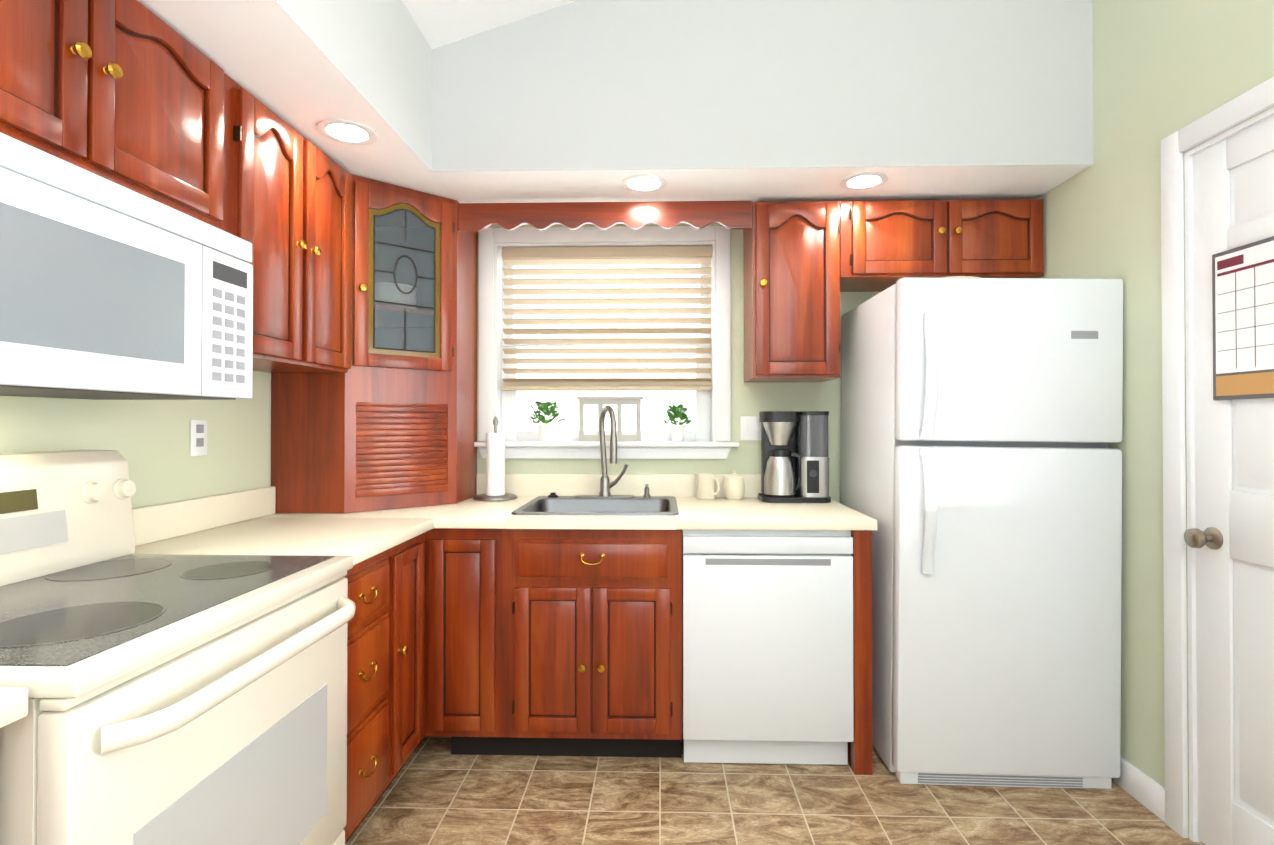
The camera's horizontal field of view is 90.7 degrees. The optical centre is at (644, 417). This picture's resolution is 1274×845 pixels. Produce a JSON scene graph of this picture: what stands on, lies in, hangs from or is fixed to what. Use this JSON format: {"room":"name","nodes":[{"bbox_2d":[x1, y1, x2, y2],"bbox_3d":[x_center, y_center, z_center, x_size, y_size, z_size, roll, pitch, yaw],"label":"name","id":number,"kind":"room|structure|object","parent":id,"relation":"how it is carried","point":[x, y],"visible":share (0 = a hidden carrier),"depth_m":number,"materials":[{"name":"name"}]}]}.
{"room":"kitchen","nodes":[
{"label":"kitchen","id":0,"kind":"room"},
{"bbox_2d":[0,371,270,507],"bbox_3d":[-1.510,-0.595,0.693,0.100,3.700,4.600,0,0,2],"label":"wall","id":1,"kind":"structure","parent":0,"point":[148,441],"depth_m":1.86,"materials":[{"name":"green"}]},
{"bbox_2d":[0,0,223,228],"bbox_3d":[-1.270,-0.699,1.282,0.342,0.477,0.810,0,0,2],"label":"upper cabinet","id":2,"kind":"object","parent":1,"relation":"attached to","point":[128,94],"visible":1,"depth_m":1.35,"materials":[{"name":"brown wood"}]},
{"bbox_2d":[0,133,252,399],"bbox_3d":[-1.229,-0.254,1.253,0.425,0.406,0.760,0,0,2],"label":"microwave","id":3,"kind":"object","parent":2,"relation":"attached to","point":[110,290],"visible":1,"depth_m":1.21,"materials":[{"name":"white"}]},
{"bbox_2d":[190,420,206,455],"bbox_3d":[-1.419,0.063,2.005,0.008,0.115,0.070,0,0,2],"label":"electrical outlet plate","id":4,"kind":"object","parent":1,"relation":"attached to","point":[198,437],"visible":1,"depth_m":2.00,"materials":[{"name":"white plastic"}]},
{"bbox_2d":[220,73,351,372],"bbox_3d":[-1.249,-0.552,2.033,0.342,0.757,0.687,0,0,2],"label":"upper cabinet","id":5,"kind":"object","parent":1,"relation":"attached to","point":[287,200],"visible":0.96,"depth_m":1.98,"materials":[{"name":"brown wood"}]},
{"bbox_2d":[138,0,459,202],"bbox_3d":[-1.155,-1.208,0.688,0.610,0.525,4.600,0,0,2],"label":"soffit","id":6,"kind":"structure","parent":0,"point":[304,68],"depth_m":1.83,"materials":[{"name":"white paint"}]},
{"bbox_2d":[316,119,376,144],"bbox_3d":[-0.968,-0.930,2.051,0.180,0.007,0.180,0,0,2],"label":"recessed light","id":7,"kind":"object","parent":6,"relation":"in","point":[346,132],"visible":1,"depth_m":2.04,"materials":[{"name":"white"}]},
{"bbox_2d":[402,0,575,48],"bbox_3d":[0.368,-1.836,0.352,2.455,0.846,4.000,0,0,2],"label":"ceiling","id":8,"kind":"structure","parent":0,"point":[439,23],"depth_m":2.29,"materials":[{"name":"white paint"}]},
{"bbox_2d":[356,223,880,502],"bbox_3d":[0.137,-0.576,3.009,3.265,3.700,0.120,0,0,2],"label":"wall","id":9,"kind":"structure","parent":0,"point":[751,399],"depth_m":2.94,"materials":[{"name":"green"}]},
{"bbox_2d":[271,174,477,512],"bbox_3d":[-1.099,-0.282,2.672,0.607,1.287,0.610,0,0,2],"label":"upper cabinet","id":10,"kind":"object","parent":9,"relation":"attached to","point":[414,276],"visible":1,"depth_m":2.49,"materials":[{"name":"brown wood"}]},
{"bbox_2d":[474,226,738,458],"bbox_3d":[-0.186,-0.353,2.995,1.250,1.085,0.180,0,0,2],"label":"window","id":11,"kind":"structure","parent":9,"relation":"in","point":[712,415],"depth_m":2.95,"materials":[{"name":"white wood"}]},
{"bbox_2d":[524,400,566,441],"bbox_3d":[-0.469,0.012,2.988,0.208,0.198,0.193,0,0,2],"label":"plant","id":12,"kind":"object","parent":11,"relation":"on","point":[545,429],"visible":0.98,"depth_m":2.96,"materials":[{"name":"green plant"}]},
{"bbox_2d":[502,246,711,390],"bbox_3d":[-0.177,-0.471,2.996,0.998,0.680,0.056,0,0,2],"label":"window blind","id":13,"kind":"object","parent":11,"relation":"attached to","point":[620,255],"visible":1,"depth_m":2.99,"materials":[{"name":"beige wood"}]},
{"bbox_2d":[576,397,642,440],"bbox_3d":[-0.163,0.005,3.007,0.319,0.212,0.036,0,0,2],"label":"frame","id":14,"kind":"object","parent":11,"relation":"on","point":[600,402],"visible":0.92,"depth_m":3.00,"materials":[{"name":"grey wood"}]},
{"bbox_2d":[664,404,692,441],"bbox_3d":[0.157,0.022,2.971,0.164,0.178,0.143,0,0,2],"label":"plant","id":15,"kind":"object","parent":11,"relation":"on","point":[677,432],"visible":0.96,"depth_m":2.95,"materials":[{"name":"green plant"}]},
{"bbox_2d":[740,416,760,439],"bbox_3d":[0.505,0.048,2.926,0.113,0.112,0.012,0,0,2],"label":"switch plate","id":16,"kind":"object","parent":9,"relation":"attached to","point":[750,427],"visible":0.67,"depth_m":2.93,"materials":[{"name":"white plastic"}]},
{"bbox_2d":[743,201,839,381],"bbox_3d":[0.641,-0.538,2.759,0.363,0.740,0.345,0,0,2],"label":"upper cabinet","id":17,"kind":"object","parent":9,"relation":"attached to","point":[791,291],"visible":1,"depth_m":2.62,"materials":[{"name":"brown wood"}]},
{"bbox_2d":[840,199,1043,291],"bbox_3d":[1.242,-0.748,2.744,0.834,0.320,0.345,0,0,2],"label":"upper cabinet","id":18,"kind":"object","parent":9,"relation":"attached to","point":[885,244],"visible":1,"depth_m":2.60,"materials":[{"name":"brown wood"}]},
{"bbox_2d":[431,0,1093,202],"bbox_3d":[0.432,-1.584,2.649,2.455,1.311,0.600,0,0,2],"label":"ceiling soffit","id":19,"kind":"structure","parent":0,"point":[712,100],"depth_m":2.35,"materials":[{"name":"grey paint"}]},
{"bbox_2d":[458,201,751,231],"bbox_3d":[-0.169,-0.856,2.669,1.246,0.115,0.020,0,0,2],"label":"wood valance","id":20,"kind":"object","parent":19,"relation":"attached to","point":[475,217],"visible":1,"depth_m":2.66,"materials":[{"name":"brown wood"}]},
{"bbox_2d":[621,174,666,192],"bbox_3d":[0.000,-0.926,2.490,0.180,0.007,0.180,0,0,2],"label":"recessed light","id":21,"kind":"object","parent":19,"relation":"attached to","point":[643,183],"visible":1,"depth_m":2.48,"materials":[{"name":"white glass"}]},
{"bbox_2d":[840,172,887,189],"bbox_3d":[0.861,-0.926,2.466,0.180,0.007,0.180,0,0,2],"label":"recessed light","id":22,"kind":"object","parent":19,"relation":"attached to","point":[865,181],"visible":1,"depth_m":2.46,"materials":[{"name":"white glass"}]},
{"bbox_2d":[345,730,1204,844],"bbox_3d":[0.074,1.280,0.709,3.265,0.050,4.950,0,0,2],"label":"floor","id":23,"kind":"structure","parent":0,"point":[436,792],"depth_m":2.04,"materials":[{"name":"tile"}]},
{"bbox_2d":[0,450,355,844],"bbox_3d":[-1.060,0.667,1.210,0.760,1.180,0.754,0,0,2],"label":"range","id":24,"kind":"object","parent":23,"relation":"on","point":[175,699],"visible":1,"depth_m":1.15,"materials":[{"name":"beige metal"}]},
{"bbox_2d":[344,532,425,842],"bbox_3d":[-1.092,0.831,1.953,0.660,0.868,0.707,0,0,2],"label":"base cabinet","id":25,"kind":"object","parent":23,"relation":"on","point":[386,676],"visible":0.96,"depth_m":1.91,"materials":[{"name":"brown wood"}]},
{"bbox_2d":[425,528,444,736],"bbox_3d":[-1.061,0.836,2.627,0.684,0.868,0.679,0,0,2],"label":"base cabinet","id":26,"kind":"object","parent":23,"relation":"on","point":[435,537],"depth_m":2.28,"materials":[{"name":"brown wood"}]},
{"bbox_2d":[132,486,435,564],"bbox_3d":[-1.093,0.324,1.934,0.660,0.142,0.660,0,0,2],"label":"countertop","id":27,"kind":"structure","parent":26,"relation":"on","point":[248,522],"depth_m":1.95,"materials":[{"name":"beige"}]},
{"bbox_2d":[436,474,876,529],"bbox_3d":[-0.285,0.330,2.599,2.239,0.142,0.701,0,0,2],"label":"countertop","id":28,"kind":"structure","parent":26,"relation":"on","point":[719,513],"depth_m":2.43,"materials":[{"name":"beige"}]},
{"bbox_2d":[473,416,517,500],"bbox_3d":[-0.671,0.178,2.839,0.196,0.372,0.196,0,0,2],"label":"paper towel holder","id":29,"kind":"object","parent":28,"relation":"on","point":[495,465],"visible":1,"depth_m":2.80,"materials":[{"name":"white paper"}]},
{"bbox_2d":[511,405,678,514],"bbox_3d":[-0.179,0.242,2.615,0.632,0.599,0.560,0,0,2],"label":"sink faucet","id":30,"kind":"object","parent":28,"relation":"in","point":[604,502],"visible":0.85,"depth_m":2.79,"materials":[{"name":"silver metal"}]},
{"bbox_2d":[695,473,719,499],"bbox_3d":[0.285,0.307,2.837,0.110,0.113,0.096,0,0,2],"label":"mug","id":31,"kind":"object","parent":28,"relation":"on","point":[705,486],"visible":1,"depth_m":2.80,"materials":[{"name":"beige ceramic"}]},
{"bbox_2d":[723,471,744,499],"bbox_3d":[0.405,0.300,2.834,0.098,0.127,0.098,0,0,2],"label":"jar","id":32,"kind":"object","parent":28,"relation":"on","point":[733,486],"visible":1,"depth_m":2.80,"materials":[{"name":"beige ceramic"}]},
{"bbox_2d":[758,411,830,502],"bbox_3d":[0.661,0.168,2.785,0.295,0.392,0.195,0,0,2],"label":"coffee maker","id":33,"kind":"object","parent":28,"relation":"on","point":[794,459],"visible":1,"depth_m":2.72,"materials":[{"name":"black plastic"}]},
{"bbox_2d":[445,528,540,754],"bbox_3d":[-0.644,0.836,2.616,0.255,0.868,0.679,0,0,2],"label":"base cabinet","id":34,"kind":"object","parent":23,"relation":"on","point":[493,576],"depth_m":2.28,"materials":[{"name":"brown wood"}]},
{"bbox_2d":[682,530,853,764],"bbox_3d":[0.451,0.835,2.561,0.606,0.863,0.633,0,0,2],"label":"dishwasher","id":35,"kind":"object","parent":23,"relation":"on","point":[767,646],"visible":0.94,"depth_m":2.25,"materials":[{"name":"white metal"}]},
{"bbox_2d":[848,530,872,774],"bbox_3d":[0.789,0.836,2.576,0.062,0.868,0.679,0,0,2],"label":"cabinet end panel","id":36,"kind":"object","parent":23,"relation":"on","point":[860,754],"visible":0.36,"depth_m":2.24,"materials":[{"name":"brown wood"}]},
{"bbox_2d":[840,276,1122,788],"bbox_3d":[1.261,0.382,2.484,0.776,1.785,0.791,0,0,2],"label":"refrigerator","id":37,"kind":"object","parent":23,"relation":"on","point":[981,462],"visible":1,"depth_m":2.15,"materials":[{"name":"white metal"}]},
{"bbox_3d":[-1.153,0.813,-0.104,0.651,0.868,1.850,0,0,2],"label":"base cabinet","id":38,"kind":"object","parent":23,"relation":"on","visible":0},
{"bbox_2d":[0,687,27,727],"bbox_3d":[-1.150,0.307,-0.100,0.657,0.142,1.850,0,0,2],"label":"countertop","id":39,"kind":"structure","parent":38,"relation":"on","point":[13,704],"depth_m":0.80,"materials":[{"name":"beige"}]},
{"bbox_2d":[1037,0,1273,837],"bbox_3d":[1.654,-0.596,0.606,0.100,3.700,4.600,0,0,2],"label":"wall","id":40,"kind":"structure","parent":0,"point":[1162,69],"depth_m":2.08,"materials":[{"name":"green"}]},
{"bbox_2d":[1113,756,1164,821],"bbox_3d":[1.587,1.201,0.242,0.014,0.100,3.900,0,0,2],"label":"baseboard","id":41,"kind":"structure","parent":40,"relation":"attached to","point":[1143,789],"depth_m":2.06,"materials":[{"name":"white wood"}]},
{"bbox_2d":[1161,76,1273,841],"bbox_3d":[1.669,0.192,1.484,0.118,2.140,0.970,0,0,2],"label":"door frame","id":42,"kind":"structure","parent":40,"relation":"attached to","point":[1254,101],"depth_m":1.91,"materials":[{"name":"white wood"}]},
{"bbox_2d":[1184,115,1273,844],"bbox_3d":[1.623,0.230,1.485,0.109,2.048,0.806,0,0,2],"label":"door","id":43,"kind":"structure","parent":40,"relation":"in","point":[1230,537],"depth_m":1.77,"materials":[{"name":"white wood"}]},
{"bbox_2d":[1212,236,1273,399],"bbox_3d":[1.635,-0.263,1.597,0.013,0.420,0.430,0,0,2],"label":"calendar board","id":44,"kind":"object","parent":43,"relation":"attached to","point":[1243,314],"visible":1,"depth_m":1.71,"materials":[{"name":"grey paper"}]},
{"label":"outside","id":45,"kind":"structure","parent":0,"visible":0},
{"bbox_2d":[514,264,699,430],"bbox_3d":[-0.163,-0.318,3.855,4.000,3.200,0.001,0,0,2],"label":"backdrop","id":46,"kind":"structure","parent":45,"point":[629,412],"depth_m":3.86,"materials":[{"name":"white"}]}
]}

